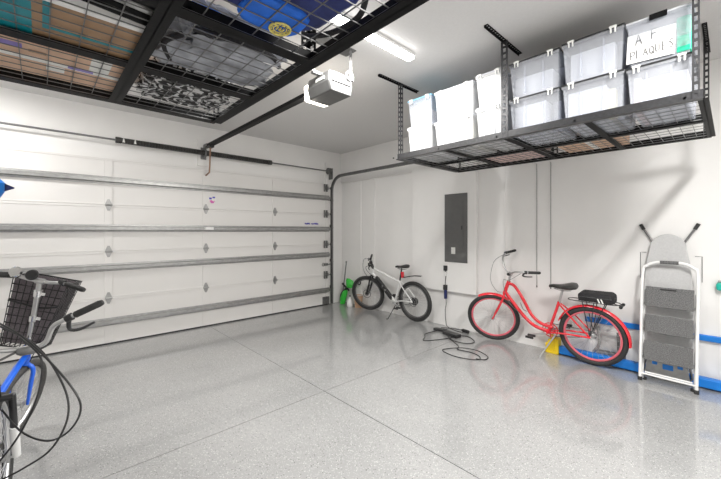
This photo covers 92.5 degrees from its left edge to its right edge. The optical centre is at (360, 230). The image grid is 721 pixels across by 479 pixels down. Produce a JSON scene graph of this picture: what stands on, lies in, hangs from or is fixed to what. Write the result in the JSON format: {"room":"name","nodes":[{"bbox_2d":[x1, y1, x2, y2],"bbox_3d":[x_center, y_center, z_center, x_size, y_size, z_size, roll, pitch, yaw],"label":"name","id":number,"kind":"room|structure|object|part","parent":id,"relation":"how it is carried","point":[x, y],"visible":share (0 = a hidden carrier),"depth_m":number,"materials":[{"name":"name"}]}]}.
{"room":"garage","nodes":[
{"label":"garage","id":0,"kind":"room"},
{"bbox_2d":[0,87,341,302],"bbox_3d":[-2.563,-0.020,5.425,6.020,3.240,0.100,0,0,-43],"label":"wall","id":1,"kind":"structure","parent":0,"point":[16,107],"depth_m":4.90,"materials":[{"name":"paint"}]},
{"bbox_2d":[0,146,331,363],"bbox_3d":[-2.413,0.271,5.373,4.954,2.459,0.160,0,0,-43],"label":"door","id":2,"kind":"structure","parent":1,"relation":"in","point":[211,270],"depth_m":4.95,"materials":[{"name":"metal"}]},
{"bbox_2d":[0,122,332,179],"bbox_3d":[-2.414,-1.175,5.367,5.000,0.250,0.168,0,0,-43],"label":"spring","id":3,"kind":"object","parent":1,"relation":"attached to","point":[203,152],"visible":0.99,"depth_m":5.10,"materials":[{"name":"metal"}]},
{"bbox_2d":[197,140,330,189],"bbox_3d":[-1.577,-1.135,6.252,2.610,0.570,0.032,0,0,-43],"label":"bracket","id":4,"kind":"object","parent":1,"relation":"attached to","point":[200,162],"depth_m":5.42,"materials":[{"name":"metal"}]},
{"bbox_2d":[0,302,720,478],"bbox_3d":[-0.159,1.550,2.833,5.820,0.100,6.970,0,0,-43],"label":"floor","id":5,"kind":"structure","parent":0,"point":[336,390],"depth_m":2.85,"materials":[{"name":"grey concrete"}]},
{"bbox_2d":[0,179,13,391],"bbox_3d":[-3.369,0.475,3.150,0.295,2.050,0.280,0,0,-43],"label":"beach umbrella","id":6,"kind":"object","parent":5,"relation":"on","point":[4,187],"visible":0.63,"depth_m":3.18,"materials":[{"name":"blue fabric"}]},
{"bbox_2d":[0,267,85,449],"bbox_3d":[-2.052,0.876,2.030,0.614,1.288,1.587,0,0,-26],"label":"bicycle","id":7,"kind":"object","parent":5,"relation":"on","point":[37,300],"visible":0.88,"depth_m":2.34,"materials":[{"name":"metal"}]},
{"bbox_3d":[-2.138,1.012,1.961,0.144,0.480,0.961,13,-6,-25],"label":"frame","id":8,"kind":"part","parent":7,"relation":"part of","materials":[{"name":"blue paint"}]},
{"bbox_3d":[-2.201,0.556,2.328,0.055,0.494,0.153,13,-6,-25],"label":"stem","id":9,"kind":"part","parent":7,"relation":"part of","materials":[{"name":"silver metal"}]},
{"bbox_2d":[0,273,81,348],"bbox_3d":[-2.253,0.558,2.449,0.377,0.526,0.234,0,0,-17],"label":"basket","id":10,"kind":"object","parent":7,"relation":"on","point":[32,309],"depth_m":2.34,"materials":[{"name":"black metal"}]},
{"bbox_3d":[-1.983,0.369,2.364,0.138,0.063,0.070,13,-6,-25],"label":"brake lever","id":11,"kind":"part","parent":7,"relation":"part of","materials":[{"name":"black metal"}]},
{"bbox_2d":[0,300,104,478],"bbox_3d":[-1.591,0.927,1.300,0.836,1.140,1.540,0,0,-8],"label":"bicycle","id":12,"kind":"object","parent":5,"relation":"on","point":[11,431],"visible":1,"depth_m":1.71,"materials":[{"name":"silver metal"}]},
{"bbox_3d":[-1.785,0.906,1.680,0.165,0.215,0.084,0,0,-39],"label":"fork crown","id":13,"kind":"part","parent":12,"relation":"part of","materials":[{"name":"black plastic"}]},
{"bbox_3d":[-1.443,0.467,1.773,0.129,0.103,0.054,1,-1,-33],"label":"brake lever","id":14,"kind":"part","parent":12,"relation":"part of","materials":[{"name":"black plastic"}]},
{"bbox_2d":[340,261,353,303],"bbox_3d":[-0.277,1.058,7.008,0.126,0.875,0.428,0,0,-43],"label":"broom","id":15,"kind":"object","parent":5,"relation":"on","point":[349,283],"visible":1,"depth_m":7.02,"materials":[{"name":"green plastic"}]},
{"bbox_3d":[-0.341,1.347,7.072,0.118,0.295,0.203,0,0,-43],"label":"motor","id":16,"kind":"part","parent":15,"relation":"part of","materials":[{"name":"green plastic"}]},
{"bbox_2d":[347,295,352,306],"bbox_3d":[-0.210,1.387,6.843,0.120,0.225,0.118,0,0,-43],"label":"jug","id":17,"kind":"object","parent":5,"relation":"on","point":[349,301],"visible":1,"depth_m":6.80,"materials":[{"name":"plastic"}]},
{"bbox_2d":[354,294,362,307],"bbox_3d":[-0.042,1.377,6.809,0.188,0.245,0.188,0,0,-43],"label":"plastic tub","id":18,"kind":"object","parent":5,"relation":"on","point":[360,296],"visible":0.62,"depth_m":6.74,"materials":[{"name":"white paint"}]},
{"bbox_2d":[352,254,431,321],"bbox_3d":[0.492,0.974,6.057,1.743,1.071,0.477,0,0,39],"label":"bicycle","id":19,"kind":"object","parent":5,"relation":"on","point":[376,280],"visible":1,"depth_m":5.94,"materials":[{"name":"metal"}]},
{"bbox_3d":[0.544,0.952,6.036,0.144,0.603,0.984,-7,5,-44],"label":"frame","id":20,"kind":"part","parent":19,"relation":"part of","materials":[{"name":"white paint"}]},
{"bbox_2d":[441,327,469,333],"bbox_3d":[1.432,1.475,5.207,0.090,0.048,0.457,0,0,-43],"label":"plug","id":21,"kind":"object","parent":5,"relation":"on","point":[462,330],"visible":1,"depth_m":5.09,"materials":[{"name":"black plastic"}]},
{"bbox_2d":[423,327,488,359],"bbox_3d":[1.197,1.475,4.628,0.699,0.048,1.261,0,0,3],"label":"extension cord","id":22,"kind":"object","parent":5,"relation":"on","point":[447,332],"visible":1,"depth_m":4.77,"materials":[{"name":"black plastic"}]},
{"bbox_2d":[468,249,631,365],"bbox_3d":[2.156,0.882,4.206,0.553,1.273,1.802,0,0,-35],"label":"bicycle","id":23,"kind":"object","parent":5,"relation":"on","point":[598,297],"visible":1,"depth_m":3.97,"materials":[{"name":"metal"}]},
{"bbox_3d":[2.214,0.936,4.177,0.144,0.602,1.002,-11,7,-41],"label":"frame","id":24,"kind":"part","parent":23,"relation":"part of","materials":[{"name":"red paint"}]},
{"bbox_3d":[2.329,0.757,4.009,0.027,0.182,0.071,-11,7,-41],"label":"seat post","id":25,"kind":"part","parent":23,"relation":"part of","materials":[{"name":"silver metal"}]},
{"bbox_2d":[545,334,720,391],"bbox_3d":[3.119,1.395,3.460,0.110,0.210,2.330,0,0,-43],"label":"beam","id":26,"kind":"structure","parent":5,"relation":"on","point":[555,347],"depth_m":3.75,"materials":[{"name":"blue plastic"}]},
{"bbox_2d":[593,326,625,358],"bbox_3d":[2.786,1.248,3.869,0.042,0.311,0.324,0,0,-43],"label":"trolley","id":27,"kind":"object","parent":26,"relation":"on","point":[597,330],"visible":0.73,"depth_m":3.90,"materials":[{"name":"metal"}]},
{"bbox_2d":[638,261,699,394],"bbox_3d":[3.006,0.902,3.372,0.170,1.210,0.448,0,0,-41],"label":"step ladder","id":28,"kind":"object","parent":5,"relation":"on","point":[669,298],"visible":1,"depth_m":3.34,"materials":[{"name":"grey metal"}]},
{"bbox_3d":[3.022,1.047,3.386,0.034,0.880,0.408,9,-6,-41],"label":"frame","id":29,"kind":"part","parent":28,"relation":"part of","materials":[{"name":"white paint"}]},
{"bbox_2d":[639,223,700,383],"bbox_3d":[3.096,0.710,3.479,0.166,1.576,0.471,0,0,-43],"label":"ironing board","id":30,"kind":"object","parent":5,"relation":"on","point":[666,247],"visible":0.58,"depth_m":3.46,"materials":[{"name":"fabric"}]},
{"bbox_3d":[3.063,1.398,3.448,0.018,0.200,0.385,4,-3,-43],"label":"rail","id":31,"kind":"part","parent":30,"relation":"part of","materials":[{"name":"metal"}]},
{"bbox_2d":[0,0,720,153],"bbox_3d":[-0.159,-1.690,2.833,6.020,0.100,7.170,0,0,-43],"label":"ceiling","id":32,"kind":"structure","parent":0,"point":[449,40],"depth_m":3.26,"materials":[{"name":"paint"}]},
{"bbox_2d":[0,0,428,123],"bbox_3d":[-0.691,-1.216,1.238,1.890,0.843,2.521,0,0,-43],"label":"rack","id":33,"kind":"object","parent":32,"relation":"hanging from","point":[165,12],"visible":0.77,"depth_m":1.56,"materials":[{"name":"metal"}]},
{"bbox_2d":[0,34,123,91],"bbox_3d":[-1.490,-0.950,1.694,0.600,0.266,0.450,0,0,-43],"label":"cardboard box","id":34,"kind":"object","parent":33,"relation":"on","point":[2,40],"visible":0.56,"depth_m":1.70,"materials":[{"name":"brown cardboard"}]},
{"bbox_2d":[0,0,145,59],"bbox_3d":[-1.180,-0.843,1.361,0.620,0.055,0.340,0,0,-43],"label":"cardboard box","id":35,"kind":"object","parent":33,"relation":"on","point":[57,4],"visible":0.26,"depth_m":1.37,"materials":[{"name":"brown cardboard"}]},
{"bbox_2d":[82,0,154,25],"bbox_3d":[-0.944,-0.836,1.099,0.260,0.034,0.640,0,0,41],"label":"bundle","id":36,"kind":"object","parent":33,"relation":"on","point":[117,4],"visible":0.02,"depth_m":1.28,"materials":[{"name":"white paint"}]},
{"bbox_2d":[135,57,231,109],"bbox_3d":[-1.058,-0.910,2.108,0.539,0.169,0.520,0,0,-43],"label":"patterned bag","id":37,"kind":"object","parent":33,"relation":"on","point":[141,76],"visible":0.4,"depth_m":2.06,"materials":[{"name":"fabric"}]},
{"bbox_3d":[-1.055,-1.212,2.512,0.044,0.833,0.036,0,0,-43],"label":"post","id":38,"kind":"part","parent":33,"relation":"part of","materials":[{"name":"black metal"}]},
{"bbox_2d":[152,0,287,86],"bbox_3d":[-0.671,-0.908,1.713,0.601,0.182,0.501,0,0,-43],"label":"bag","id":39,"kind":"object","parent":33,"relation":"on","point":[174,25],"visible":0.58,"depth_m":1.62,"materials":[{"name":"fabric"}]},
{"bbox_2d":[227,0,368,39],"bbox_3d":[-0.235,-0.936,1.232,0.522,0.259,0.492,0,0,-43],"label":"duffel bag","id":40,"kind":"object","parent":33,"relation":"on","point":[324,12],"visible":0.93,"depth_m":1.31,"materials":[{"name":"blue fabric"}]},
{"bbox_3d":[-0.247,-1.212,1.641,0.044,0.833,0.062,0,0,-43],"label":"post","id":41,"kind":"part","parent":33,"relation":"part of","materials":[{"name":"black metal"}]},
{"bbox_2d":[203,37,355,175],"bbox_3d":[-1.301,-1.249,4.192,0.405,0.782,3.384,0,0,-43],"label":"garage door opener","id":42,"kind":"object","parent":32,"relation":"hanging from","point":[330,87],"visible":0.93,"depth_m":3.10,"materials":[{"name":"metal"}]},
{"bbox_3d":[-2.349,-1.076,5.327,0.021,0.435,0.209,0,0,-43],"label":"door arm","id":43,"kind":"part","parent":42,"relation":"part of","materials":[{"name":"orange metal"}]},
{"bbox_3d":[-1.385,-1.321,4.287,0.070,0.049,2.890,0,0,-43],"label":"rail","id":44,"kind":"part","parent":42,"relation":"part of","materials":[{"name":"black metal"}]},
{"bbox_3d":[-0.351,-1.308,2.976,0.007,0.025,0.120,0,0,-43],"label":"plate","id":45,"kind":"part","parent":42,"relation":"part of","materials":[{"name":"white plastic"}]},
{"bbox_3d":[-0.163,-1.310,2.969,0.210,0.080,0.011,0,0,-43],"label":"panel","id":46,"kind":"part","parent":42,"relation":"part of","materials":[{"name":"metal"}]},
{"bbox_2d":[330,12,351,25],"bbox_3d":[-0.144,-1.613,2.583,0.100,0.055,0.141,0,0,-43],"label":"ceiling light","id":47,"kind":"object","parent":32,"relation":"attached to","point":[343,20],"depth_m":2.61,"materials":[{"name":"white paint"}]},
{"bbox_2d":[330,162,412,303],"bbox_3d":[0.216,-0.080,6.237,0.090,3.120,2.450,0,0,-43],"label":"door track","id":48,"kind":"object","parent":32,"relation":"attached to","point":[401,163],"visible":0.88,"depth_m":7.03,"materials":[{"name":"metal"}]},
{"bbox_2d":[365,32,414,60],"bbox_3d":[0.286,-1.613,2.983,0.554,0.055,0.143,0,0,-43],"label":"ceiling light","id":49,"kind":"object","parent":32,"relation":"attached to","point":[389,45],"depth_m":2.98,"materials":[{"name":"white paint"}]},
{"bbox_2d":[378,0,715,172],"bbox_3d":[1.676,-1.216,3.398,1.900,0.843,2.513,0,0,-43],"label":"rack","id":50,"kind":"object","parent":32,"relation":"hanging from","point":[512,136],"visible":0.84,"depth_m":2.96,"materials":[{"name":"metal"}]},
{"bbox_3d":[0.445,-1.212,3.836,0.044,0.833,0.036,0,0,-43],"label":"post","id":51,"kind":"part","parent":50,"relation":"part of","materials":[{"name":"grey metal"}]},
{"bbox_2d":[407,122,457,162],"bbox_3d":[0.829,-0.973,3.872,0.576,0.314,0.327,0,0,-43],"label":"storage bin","id":52,"kind":"object","parent":50,"relation":"on","point":[423,136],"visible":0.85,"depth_m":3.70,"materials":[{"name":"plastic"}]},
{"bbox_2d":[407,93,437,126],"bbox_3d":[0.829,-1.280,3.872,0.576,0.294,0.317,0,0,-43],"label":"storage bin","id":53,"kind":"object","parent":52,"relation":"on","point":[427,102],"visible":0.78,"depth_m":3.73,"materials":[{"name":"plastic"}]},
{"bbox_3d":[0.832,-1.419,3.875,0.568,0.016,0.317,0,0,-43],"label":"lid","id":54,"kind":"part","parent":53,"relation":"part of","materials":[{"name":"white plastic"}]},
{"bbox_2d":[434,113,496,158],"bbox_3d":[1.108,-0.963,3.571,0.576,0.294,0.437,0,0,-43],"label":"storage bin","id":55,"kind":"object","parent":50,"relation":"on","point":[464,127],"visible":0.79,"depth_m":3.40,"materials":[{"name":"plastic"}]},
{"bbox_3d":[1.111,-1.101,3.574,0.568,0.016,0.437,0,0,-43],"label":"lid","id":56,"kind":"part","parent":55,"relation":"part of","materials":[{"name":"white plastic"}]},
{"bbox_2d":[434,80,478,120],"bbox_3d":[1.108,-1.266,3.571,0.576,0.304,0.437,0,0,-43],"label":"storage bin","id":57,"kind":"object","parent":55,"relation":"on","point":[461,99],"visible":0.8,"depth_m":3.37,"materials":[{"name":"plastic"}]},
{"bbox_3d":[1.111,-1.409,3.574,0.568,0.016,0.437,0,0,-43],"label":"lid","id":58,"kind":"part","parent":57,"relation":"part of","materials":[{"name":"white plastic"}]},
{"bbox_2d":[475,103,524,151],"bbox_3d":[1.356,-0.973,3.304,0.576,0.314,0.252,0,0,-43],"label":"storage bin","id":59,"kind":"object","parent":50,"relation":"on","point":[489,117],"visible":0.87,"depth_m":3.15,"materials":[{"name":"plastic"}]},
{"bbox_3d":[1.359,-1.121,3.307,0.568,0.016,0.252,0,0,-43],"label":"lid","id":60,"kind":"part","parent":59,"relation":"part of","materials":[{"name":"white plastic"}]},
{"bbox_2d":[475,68,517,109],"bbox_3d":[1.356,-1.286,3.304,0.576,0.304,0.252,0,0,-43],"label":"storage bin","id":61,"kind":"object","parent":59,"relation":"on","point":[489,83],"visible":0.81,"depth_m":3.14,"materials":[{"name":"plastic"}]},
{"bbox_3d":[1.359,-1.429,3.307,0.568,0.016,0.252,0,0,-43],"label":"lid","id":62,"kind":"part","parent":61,"relation":"part of","materials":[{"name":"white plastic"}]},
{"bbox_3d":[1.247,-1.212,2.972,0.044,0.833,0.062,0,0,-43],"label":"post","id":63,"kind":"part","parent":50,"relation":"part of","materials":[{"name":"grey metal"}]},
{"bbox_2d":[486,140,549,162],"bbox_3d":[1.703,-0.970,3.796,0.500,0.305,0.550,0,0,-43],"label":"cardboard box","id":64,"kind":"object","parent":50,"relation":"on","point":[524,153],"visible":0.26,"depth_m":3.84,"materials":[{"name":"brown cardboard"}]},
{"bbox_2d":[509,87,574,143],"bbox_3d":[1.618,-0.973,3.022,0.576,0.314,0.397,0,0,-43],"label":"storage bin","id":65,"kind":"object","parent":50,"relation":"on","point":[551,104],"visible":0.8,"depth_m":2.90,"materials":[{"name":"plastic"}]},
{"bbox_3d":[1.621,-1.121,3.024,0.568,0.016,0.397,0,0,-43],"label":"lid","id":66,"kind":"part","parent":65,"relation":"part of","materials":[{"name":"white plastic"}]},
{"bbox_2d":[509,47,570,97],"bbox_3d":[1.618,-1.286,3.022,0.576,0.304,0.397,0,0,-43],"label":"storage bin","id":67,"kind":"object","parent":65,"relation":"on","point":[551,68],"visible":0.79,"depth_m":2.89,"materials":[{"name":"plastic"}]},
{"bbox_3d":[1.621,-1.429,3.024,0.568,0.016,0.397,0,0,-43],"label":"lid","id":68,"kind":"part","parent":67,"relation":"part of","materials":[{"name":"plastic"}]},
{"bbox_2d":[550,162,550,288],"bbox_3d":[2.396,-0.070,4.345,0.014,1.600,0.014,0,0,-43],"label":"hanging cord","id":69,"kind":"object","parent":50,"relation":"hanging from","point":[550,162],"visible":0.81,"depth_m":4.35,"materials":[{"name":"metal"}]},
{"bbox_2d":[558,130,629,152],"bbox_3d":[2.189,-0.970,3.272,0.500,0.305,0.500,0,0,-43],"label":"cardboard box","id":70,"kind":"object","parent":50,"relation":"on","point":[623,142],"visible":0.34,"depth_m":3.26,"materials":[{"name":"brown cardboard"}]},
{"bbox_2d":[561,68,633,135],"bbox_3d":[1.897,-0.973,2.721,0.576,0.314,0.397,0,0,-43],"label":"storage bin","id":71,"kind":"object","parent":50,"relation":"on","point":[613,89],"visible":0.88,"depth_m":2.59,"materials":[{"name":"plastic"}]},
{"bbox_2d":[561,22,632,81],"bbox_3d":[1.897,-1.290,2.721,0.576,0.314,0.397,0,0,-43],"label":"storage bin","id":72,"kind":"object","parent":71,"relation":"on","point":[604,51],"visible":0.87,"depth_m":2.56,"materials":[{"name":"plastic"}]},
{"bbox_3d":[1.900,-1.439,2.724,0.568,0.016,0.397,0,0,-43],"label":"lid","id":73,"kind":"part","parent":72,"relation":"part of","materials":[{"name":"white plastic"}]},
{"bbox_3d":[1.900,-1.121,2.724,0.568,0.016,0.397,0,0,-43],"label":"lid","id":74,"kind":"part","parent":71,"relation":"part of","materials":[{"name":"white plastic"}]},
{"bbox_2d":[626,51,697,124],"bbox_3d":[2.152,-0.968,2.446,0.576,0.304,0.342,0,0,-43],"label":"storage bin","id":75,"kind":"object","parent":50,"relation":"on","point":[669,76],"visible":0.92,"depth_m":2.33,"materials":[{"name":"plastic"}]},
{"bbox_2d":[626,1,697,65],"bbox_3d":[2.151,-1.276,2.446,0.576,0.306,0.343,0,0,-43],"label":"storage bin","id":76,"kind":"object","parent":75,"relation":"on","point":[654,37],"visible":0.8,"depth_m":2.28,"materials":[{"name":"plastic"}]},
{"bbox_3d":[2.155,-1.419,2.449,0.568,0.016,0.342,0,0,-43],"label":"lid","id":77,"kind":"part","parent":76,"relation":"part of","materials":[{"name":"white plastic"}]},
{"bbox_3d":[2.155,-1.111,2.449,0.568,0.016,0.342,0,0,-43],"label":"lid","id":78,"kind":"part","parent":75,"relation":"part of","materials":[{"name":"white plastic"}]},
{"bbox_3d":[2.049,-1.212,2.107,0.044,0.833,0.036,0,0,-43],"label":"post","id":79,"kind":"part","parent":50,"relation":"part of","materials":[{"name":"grey metal"}]},
{"bbox_3d":[2.936,-1.212,2.929,0.044,0.833,0.036,0,0,-43],"label":"post","id":80,"kind":"part","parent":50,"relation":"part of","materials":[{"name":"black metal"}]},
{"bbox_2d":[341,58,720,379],"bbox_3d":[2.027,-0.020,4.792,0.190,3.240,7.070,0,0,-43],"label":"wall","id":81,"kind":"structure","parent":0,"point":[600,201],"depth_m":4.40,"materials":[{"name":"paint"}]},
{"bbox_2d":[360,178,374,304],"bbox_3d":[0.135,0.245,6.788,0.014,2.510,0.420,0,0,-43],"label":"trim","id":82,"kind":"structure","parent":81,"relation":"attached to","point":[374,178],"depth_m":6.65,"materials":[{"name":"paint"}]},
{"bbox_2d":[443,265,462,332],"bbox_3d":[1.404,1.020,5.249,0.066,0.960,0.393,0,0,-28],"label":"charging cord","id":83,"kind":"object","parent":81,"relation":"hanging from","point":[444,266],"visible":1,"depth_m":5.37,"materials":[{"name":"black plastic"}]},
{"bbox_2d":[445,193,466,262],"bbox_3d":[1.448,-0.045,5.258,0.024,1.050,0.390,0,0,-43],"label":"electrical panel","id":84,"kind":"object","parent":81,"relation":"attached to","point":[455,204],"visible":1,"depth_m":5.25,"materials":[{"name":"grey metal"}]},
{"bbox_3d":[1.459,-0.070,5.241,0.008,0.760,0.220,0,0,-43],"label":"panel door","id":85,"kind":"part","parent":84,"relation":"part of","materials":[{"name":"grey metal"}]},
{"bbox_2d":[504,166,504,332],"bbox_3d":[1.999,-0.070,4.777,0.010,3.140,0.012,0,0,-43],"label":"trim","id":86,"kind":"structure","parent":81,"relation":"attached to","point":[504,166],"depth_m":4.78,"materials":[{"name":"paint"}]},
{"bbox_2d":[536,164,536,286],"bbox_3d":[2.283,-0.070,4.468,0.014,1.600,0.014,0,0,-43],"label":"hanging cord","id":87,"kind":"object","parent":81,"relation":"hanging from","point":[536,164],"visible":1,"depth_m":4.47,"materials":[{"name":"metal"}]},
{"bbox_2d":[585,316,720,343],"bbox_3d":[3.267,1.030,3.392,0.035,0.060,1.830,0,0,-43],"label":"wall rail","id":88,"kind":"object","parent":81,"relation":"attached to","point":[715,339],"visible":0.43,"depth_m":3.70,"materials":[{"name":"blue plastic"}]},
{"bbox_2d":[640,252,702,281],"bbox_3d":[3.160,0.361,3.525,0.005,0.278,0.476,0,0,-43],"label":"wire","id":89,"kind":"object","parent":81,"relation":"attached to","point":[640,252],"visible":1,"depth_m":3.38,"materials":[{"name":"metal"}]},
{"bbox_2d":[716,280,720,290],"bbox_3d":[3.429,0.517,3.192,0.070,0.104,0.199,0,0,-43],"label":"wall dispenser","id":90,"kind":"object","parent":81,"relation":"attached to","point":[718,284],"visible":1,"depth_m":3.23,"materials":[{"name":"plastic"}]}
]}

